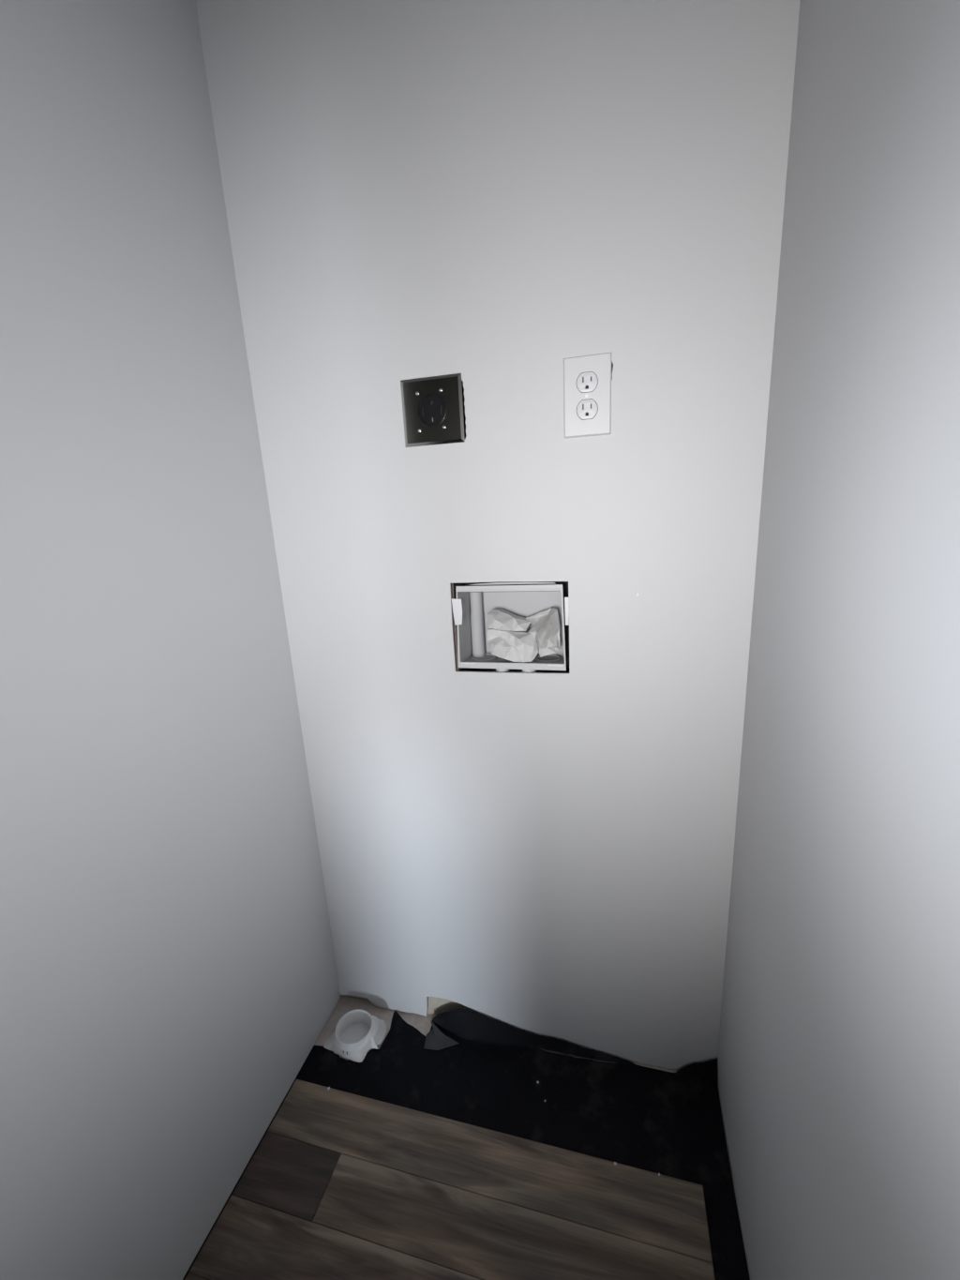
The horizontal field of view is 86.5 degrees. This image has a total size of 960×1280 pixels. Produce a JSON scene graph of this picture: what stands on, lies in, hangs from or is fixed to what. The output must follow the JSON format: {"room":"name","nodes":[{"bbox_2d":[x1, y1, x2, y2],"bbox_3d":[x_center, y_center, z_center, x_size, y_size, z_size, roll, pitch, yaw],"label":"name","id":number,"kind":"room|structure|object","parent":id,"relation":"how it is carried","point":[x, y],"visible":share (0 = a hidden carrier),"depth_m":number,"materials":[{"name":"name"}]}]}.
{"room":"laundry closet","nodes":[
{"label":"laundry closet","id":0,"kind":"room"},
{"bbox_2d":[0,0,340,1279],"bbox_3d":[-0.584,-0.136,0.714,0.115,2.430,0.775,1,14,15],"label":"wall","id":1,"kind":"structure","parent":0,"point":[168,970],"depth_m":0.75,"materials":[{"name":"paint"}]},
{"bbox_2d":[184,995,751,1279],"bbox_3d":[-0.183,1.295,-0.002,3.500,0.039,2.880,1,14,15],"label":"floor","id":2,"kind":"structure","parent":0,"point":[339,1185],"depth_m":0.93,"materials":[{"name":"brown wood"}]},
{"bbox_2d":[182,1010,425,1279],"bbox_3d":[-0.341,1.040,0.995,0.284,0.009,0.695,1,14,15],"label":"floor underlayment","id":3,"kind":"object","parent":2,"relation":"on","point":[385,1074],"visible":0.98,"depth_m":1.18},
{"bbox_2d":[323,1008,386,1062],"bbox_3d":[-0.306,0.957,1.251,0.139,0.045,0.107,1,14,15],"label":"pipe","id":4,"kind":"object","parent":2,"relation":"on","point":[357,1031],"visible":1,"depth_m":1.25,"materials":[{"name":"plastic"}]},
{"bbox_2d":[403,1008,750,1279],"bbox_3d":[0.101,1.027,0.834,0.659,0.067,0.770,1,14,15],"label":"floor underlayment","id":5,"kind":"object","parent":2,"relation":"on","point":[474,1068],"visible":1,"depth_m":1.09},
{"bbox_2d":[195,0,800,1069],"bbox_3d":[0.014,-0.222,0.954,0.923,2.438,0.013,1,14,15],"label":"wall","id":6,"kind":"structure","parent":0,"point":[493,193],"depth_m":0.91,"materials":[{"name":"paint"}]},
{"bbox_2d":[340,994,481,1015],"bbox_3d":[0.086,0.900,1.282,1.019,0.100,0.087,1,14,15],"label":"trim","id":7,"kind":"structure","parent":6,"relation":"attached to","point":[436,1005],"depth_m":1.29,"materials":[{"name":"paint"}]},
{"bbox_2d":[400,373,465,447],"bbox_3d":[-0.086,-0.413,0.921,0.115,0.114,0.005,1,14,15],"label":"dryer outlet","id":8,"kind":"object","parent":6,"relation":"attached to","point":[432,407],"visible":1,"depth_m":0.92,"materials":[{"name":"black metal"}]},
{"bbox_2d":[418,393,446,426],"bbox_3d":[-0.086,-0.413,0.920,0.053,0.053,0.004,1,14,15],"label":"receptacle","id":9,"kind":"object","parent":8,"relation":"attached to","point":[431,407],"depth_m":0.92,"materials":[{"name":"black plastic"}]},
{"bbox_2d":[451,582,470,670],"bbox_3d":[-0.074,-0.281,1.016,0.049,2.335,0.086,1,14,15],"label":"trim","id":10,"kind":"structure","parent":6,"relation":"attached to","point":[454,591],"depth_m":1.04,"materials":[{"name":"black"}]},
{"bbox_2d":[451,582,569,672],"bbox_3d":[0.069,-0.023,1.036,0.227,0.199,0.094,1,14,15],"label":"washer outlet box","id":11,"kind":"object","parent":6,"relation":"attached to","point":[472,606],"visible":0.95,"depth_m":1.05,"materials":[{"name":"plastic"}]},
{"bbox_2d":[486,606,560,662],"bbox_3d":[0.087,-0.012,1.033,0.150,0.101,0.084,1,14,15],"label":"plastic bag","id":12,"kind":"object","parent":11,"relation":"in","point":[508,636],"visible":1,"depth_m":1.02,"materials":[{"name":"white plastic"}]},
{"bbox_2d":[461,362,613,672],"bbox_3d":[0.040,-0.244,1.050,1.019,2.435,0.012,1,14,15],"label":"trim","id":13,"kind":"structure","parent":6,"relation":"attached to","point":[463,398],"depth_m":1.07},
{"bbox_2d":[563,352,611,438],"bbox_3d":[0.179,-0.406,0.852,0.078,0.125,0.006,1,14,15],"label":"duplex outlet","id":14,"kind":"object","parent":6,"relation":"attached to","point":[600,364],"visible":1,"depth_m":0.85,"materials":[{"name":"plastic"}]},
{"bbox_2d":[576,399,597,420],"bbox_3d":[0.180,-0.386,0.856,0.034,0.030,0.004,1,14,15],"label":"receptacle","id":15,"kind":"object","parent":14,"relation":"attached to","point":[587,409],"depth_m":0.85,"materials":[{"name":"plastic"}]},
{"bbox_2d":[576,371,597,392],"bbox_3d":[0.177,-0.427,0.846,0.034,0.030,0.004,1,14,15],"label":"receptacle","id":16,"kind":"object","parent":14,"relation":"attached to","point":[587,382],"depth_m":0.84,"materials":[{"name":"plastic"}]},
{"bbox_2d":[717,0,959,1279],"bbox_3d":[0.416,-0.121,0.453,0.115,2.436,0.775,1,14,15],"label":"wall","id":17,"kind":"structure","parent":0,"point":[838,1058],"depth_m":0.50,"materials":[{"name":"paint"}]}
]}

